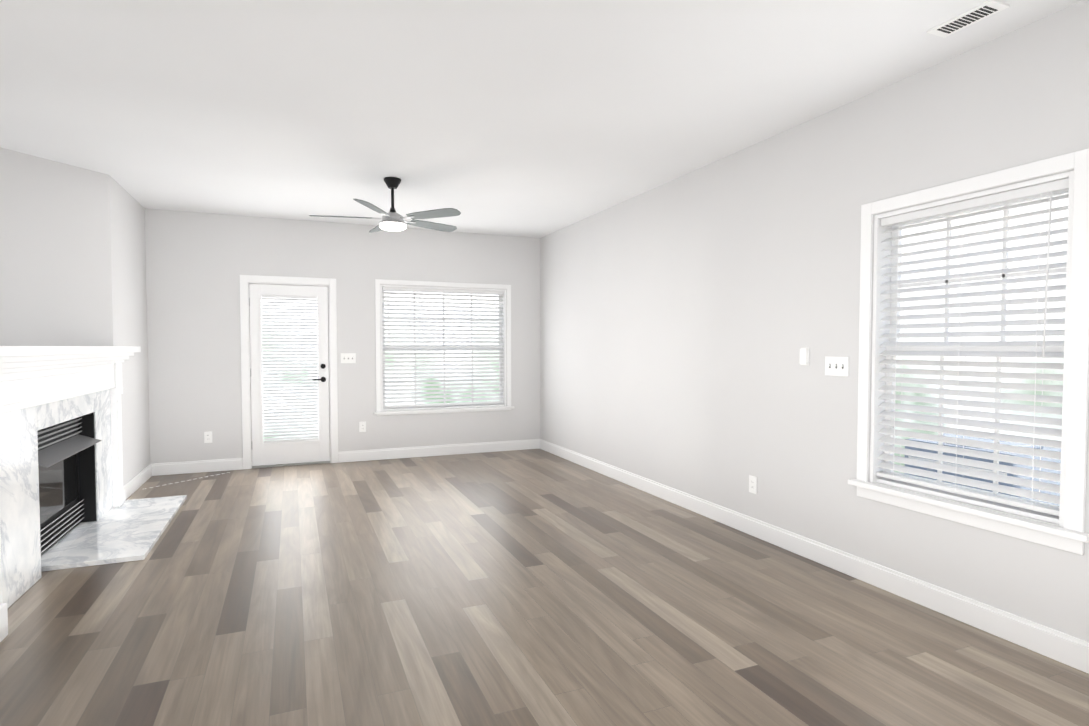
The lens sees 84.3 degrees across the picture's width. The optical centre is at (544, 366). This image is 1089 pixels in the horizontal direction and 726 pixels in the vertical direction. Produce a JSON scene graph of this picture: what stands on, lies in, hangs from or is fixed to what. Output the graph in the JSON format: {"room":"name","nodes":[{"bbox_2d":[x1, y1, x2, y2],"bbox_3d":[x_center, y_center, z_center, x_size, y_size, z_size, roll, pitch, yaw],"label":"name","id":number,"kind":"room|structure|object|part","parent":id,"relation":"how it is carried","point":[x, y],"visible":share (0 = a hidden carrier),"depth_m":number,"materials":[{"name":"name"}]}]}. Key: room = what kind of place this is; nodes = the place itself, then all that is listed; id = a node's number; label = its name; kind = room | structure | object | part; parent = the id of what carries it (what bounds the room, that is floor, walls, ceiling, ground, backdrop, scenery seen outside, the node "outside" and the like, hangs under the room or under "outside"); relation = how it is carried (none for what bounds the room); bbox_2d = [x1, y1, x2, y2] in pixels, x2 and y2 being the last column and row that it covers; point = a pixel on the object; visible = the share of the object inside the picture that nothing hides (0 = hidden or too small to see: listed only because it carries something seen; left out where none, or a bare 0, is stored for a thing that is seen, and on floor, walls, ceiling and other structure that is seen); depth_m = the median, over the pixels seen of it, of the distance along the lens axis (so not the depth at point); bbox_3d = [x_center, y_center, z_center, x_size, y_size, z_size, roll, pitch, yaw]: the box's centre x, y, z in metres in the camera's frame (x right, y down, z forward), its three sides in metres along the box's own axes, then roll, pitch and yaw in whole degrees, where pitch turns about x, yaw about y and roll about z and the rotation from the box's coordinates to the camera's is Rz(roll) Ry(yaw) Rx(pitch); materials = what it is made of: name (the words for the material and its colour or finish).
{"room":"living room","nodes":[
{"label":"living room","id":0,"kind":"room"},
{"bbox_2d":[0,147,149,485],"bbox_3d":[-3.991,-0.212,5.149,0.650,2.740,1.940,-1,2,-23],"label":"wall","id":1,"kind":"structure","parent":0,"point":[72,257],"depth_m":4.72,"materials":[{"name":"paint"}]},
{"bbox_2d":[123,464,154,498],"bbox_3d":[-3.827,1.080,5.662,0.016,0.125,1.200,-1,2,-23],"label":"baseboard","id":2,"kind":"structure","parent":1,"relation":"attached to","point":[149,471],"depth_m":5.70,"materials":[{"name":"white wood"}]},
{"bbox_2d":[145,208,539,463],"bbox_3d":[-2.390,0.228,6.970,5.300,3.740,0.150,-1,2,-23],"label":"wall","id":3,"kind":"structure","parent":0,"point":[198,264],"depth_m":6.74,"materials":[{"name":"paint"}]},
{"bbox_2d":[155,458,242,475],"bbox_3d":[-3.651,1.056,6.377,0.813,0.125,0.018,-1,2,-23],"label":"baseboard","id":4,"kind":"structure","parent":3,"relation":"attached to","point":[170,468],"depth_m":6.37,"materials":[{"name":"white wood"}]},
{"bbox_2d":[204,431,211,442],"bbox_3d":[-3.576,0.747,6.402,0.075,0.120,0.008,-1,2,-23],"label":"electrical outlet","id":5,"kind":"object","parent":3,"relation":"attached to","point":[207,437],"visible":1,"depth_m":6.40,"materials":[{"name":"white plastic"}]},
{"bbox_2d":[240,275,337,468],"bbox_3d":[-2.852,0.052,6.761,0.982,2.105,0.167,-1,2,-23],"label":"door frame","id":6,"kind":"structure","parent":3,"relation":"attached to","point":[247,280],"depth_m":6.63,"materials":[{"name":"white painted wood"}]},
{"bbox_2d":[249,284,329,465],"bbox_3d":[-2.845,0.086,6.742,0.810,1.995,0.056,-1,2,-23],"label":"door","id":7,"kind":"structure","parent":3,"relation":"in","point":[274,453],"depth_m":6.72,"materials":[{"name":"white wood"}]},
{"bbox_2d":[261,295,318,442],"bbox_3d":[-2.837,0.019,6.724,0.568,1.626,0.029,-1,2,-23],"label":"door blind","id":8,"kind":"object","parent":7,"relation":"attached to","point":[280,297],"visible":0.92,"depth_m":6.72,"materials":[{"name":"white plastic"}]},
{"bbox_2d":[312,364,325,381],"bbox_3d":[-2.552,0.069,6.820,0.145,0.208,0.050,-1,2,-23],"label":"door handle","id":9,"kind":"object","parent":7,"relation":"attached to","point":[323,379],"depth_m":6.84,"materials":[{"name":"black metal"}]},
{"bbox_2d":[341,353,355,362],"bbox_3d":[-2.256,-0.101,6.924,0.165,0.115,0.015,-1,2,-23],"label":"light switch","id":10,"kind":"object","parent":3,"relation":"attached to","point":[348,357],"visible":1,"depth_m":6.93,"materials":[{"name":"white plastic"}]},
{"bbox_2d":[359,421,365,431],"bbox_3d":[-2.119,0.697,7.012,0.075,0.120,0.008,-1,2,-23],"label":"electrical outlet","id":11,"kind":"object","parent":3,"relation":"attached to","point":[362,426],"visible":1,"depth_m":7.01,"materials":[{"name":"white plastic"}]},
{"bbox_2d":[338,439,538,462],"bbox_3d":[-1.220,1.022,7.396,2.491,0.125,0.018,-1,2,-23],"label":"baseboard","id":12,"kind":"structure","parent":3,"relation":"attached to","point":[438,450],"depth_m":7.34,"materials":[{"name":"white wood"}]},
{"bbox_2d":[374,279,513,415],"bbox_3d":[-1.223,-0.237,7.417,1.736,1.596,0.200,-1,2,-23],"label":"window","id":13,"kind":"structure","parent":3,"relation":"in","point":[380,352],"depth_m":7.40,"materials":[{"name":"white"}]},
{"bbox_2d":[382,287,503,407],"bbox_3d":[-1.218,-0.240,7.405,1.504,1.426,0.072,-1,2,-23],"label":"window blind","id":14,"kind":"object","parent":13,"relation":"attached to","point":[444,291],"visible":0.92,"depth_m":7.39,"materials":[{"name":"white plastic"}]},
{"bbox_2d":[0,0,1082,237],"bbox_3d":[-0.717,-1.568,2.919,5.300,0.120,8.800,-1,2,-23],"label":"ceiling","id":15,"kind":"structure","parent":0,"point":[530,118],"depth_m":3.31,"materials":[{"name":"paint"}]},
{"bbox_2d":[309,177,460,232],"bbox_3d":[-1.309,-1.370,5.093,1.267,0.420,1.246,-1,2,-23],"label":"fan","id":16,"kind":"object","parent":15,"relation":"hanging from","point":[392,220],"visible":1,"depth_m":5.00,"materials":[{"name":"black metal"}]},
{"bbox_3d":[-1.278,-1.249,5.071,0.224,0.100,0.224,-1,2,-23],"label":"motor","id":17,"kind":"part","parent":16,"relation":"part of","materials":[{"name":"silver metal"}]},
{"bbox_3d":[-1.278,-1.436,5.064,0.144,0.285,0.144,-1,2,-23],"label":"canopy rod","id":18,"kind":"part","parent":16,"relation":"part of","materials":[{"name":"black metal"}]},
{"bbox_2d":[926,0,1009,37],"bbox_3d":[1.811,-1.492,2.583,0.120,0.009,0.270,-1,2,-23],"label":"ceiling vent","id":19,"kind":"object","parent":15,"relation":"in","point":[974,15],"visible":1,"depth_m":2.57,"materials":[{"name":"white metal"}]},
{"bbox_2d":[0,449,1088,725],"bbox_3d":[-0.717,1.290,3.015,5.300,0.120,8.800,-1,2,-23],"label":"floor","id":20,"kind":"structure","parent":0,"point":[532,587],"depth_m":2.89,"materials":[{"name":"brown wood"}]},
{"bbox_2d":[0,346,186,641],"bbox_3d":[-2.871,0.535,3.843,0.603,1.335,2.880,-1,2,-23],"label":"fireplace","id":21,"kind":"object","parent":20,"relation":"on","point":[60,406],"visible":1,"depth_m":3.85,"materials":[{"name":"white stone"}]},
{"bbox_2d":[42,432,96,554],"bbox_3d":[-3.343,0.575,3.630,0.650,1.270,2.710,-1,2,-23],"label":"firebox","id":22,"kind":"object","parent":21,"relation":"attached to","point":[80,522],"depth_m":4.46,"materials":[{"name":"paint"}]},
{"bbox_2d":[145,472,229,488],"bbox_3d":[-3.543,1.129,6.000,0.012,0.003,0.871,1,2,29],"label":"cable","id":23,"kind":"object","parent":20,"relation":"on","point":[188,480],"visible":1,"depth_m":5.96,"materials":[{"name":"white"}]},
{"bbox_2d":[540,0,1088,641],"bbox_3d":[1.687,-0.170,3.894,0.150,2.740,8.650,-1,2,-23],"label":"wall","id":24,"kind":"structure","parent":0,"point":[686,318],"depth_m":3.90,"materials":[{"name":"paint"}]},
{"bbox_2d":[749,475,756,493],"bbox_3d":[1.468,0.829,4.242,0.008,0.120,0.075,-1,2,-23],"label":"electrical outlet","id":25,"kind":"object","parent":24,"relation":"attached to","point":[752,484],"visible":1,"depth_m":4.24,"materials":[{"name":"white plastic"}]},
{"bbox_2d":[800,348,808,364],"bbox_3d":[1.636,-0.066,3.795,0.021,0.110,0.065,-1,2,-23],"label":"thermostat","id":26,"kind":"object","parent":24,"relation":"attached to","point":[804,356],"visible":1,"depth_m":3.78,"materials":[{"name":"white plastic"}]},
{"bbox_2d":[539,439,1088,673],"bbox_3d":[1.580,1.136,3.974,0.018,0.125,8.500,-1,2,-23],"label":"baseboard","id":27,"kind":"structure","parent":24,"relation":"attached to","point":[1065,648],"depth_m":3.31,"materials":[{"name":"white wood"}]},
{"bbox_2d":[825,356,848,376],"bbox_3d":[1.732,-0.004,3.576,0.015,0.115,0.165,-1,2,-23],"label":"double light switch","id":28,"kind":"object","parent":24,"relation":"attached to","point":[836,366],"visible":1,"depth_m":3.57,"materials":[{"name":"white plastic"}]},
{"bbox_2d":[848,148,1088,554],"bbox_3d":[2.055,-0.072,2.955,0.200,1.653,1.130,-1,2,-23],"label":"window","id":29,"kind":"structure","parent":24,"relation":"in","point":[1071,536],"depth_m":2.85,"materials":[{"name":"white"}]},
{"bbox_2d":[876,178,1068,515],"bbox_3d":[2.043,-0.091,2.950,0.072,1.426,0.874,-1,2,-23],"label":"window blind","id":30,"kind":"object","parent":29,"relation":"attached to","point":[1051,188],"visible":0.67,"depth_m":2.88,"materials":[{"name":"white plastic"}]},
{"label":"outside","id":31,"kind":"structure","parent":0,"visible":0},
{"bbox_3d":[0.236,1.318,4.881,13.800,0.100,16.000,-1,2,-23],"label":"ground","id":32,"kind":"structure","parent":31,"visible":0},
{"bbox_2d":[904,433,1060,505],"bbox_3d":[2.811,0.878,3.826,0.656,0.850,0.650,-1,2,-23],"label":"ac unit","id":33,"kind":"object","parent":32,"relation":"on","point":[1003,463],"depth_m":3.57,"materials":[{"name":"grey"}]},
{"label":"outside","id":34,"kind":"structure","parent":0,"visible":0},
{"bbox_2d":[261,291,498,442],"bbox_3d":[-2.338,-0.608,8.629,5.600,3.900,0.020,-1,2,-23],"label":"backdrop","id":35,"kind":"structure","parent":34,"point":[434,300],"depth_m":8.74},
{"bbox_2d":[894,194,1067,473],"bbox_3d":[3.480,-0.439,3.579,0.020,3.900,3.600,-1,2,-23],"label":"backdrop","id":36,"kind":"structure","parent":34,"point":[957,222],"depth_m":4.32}
]}

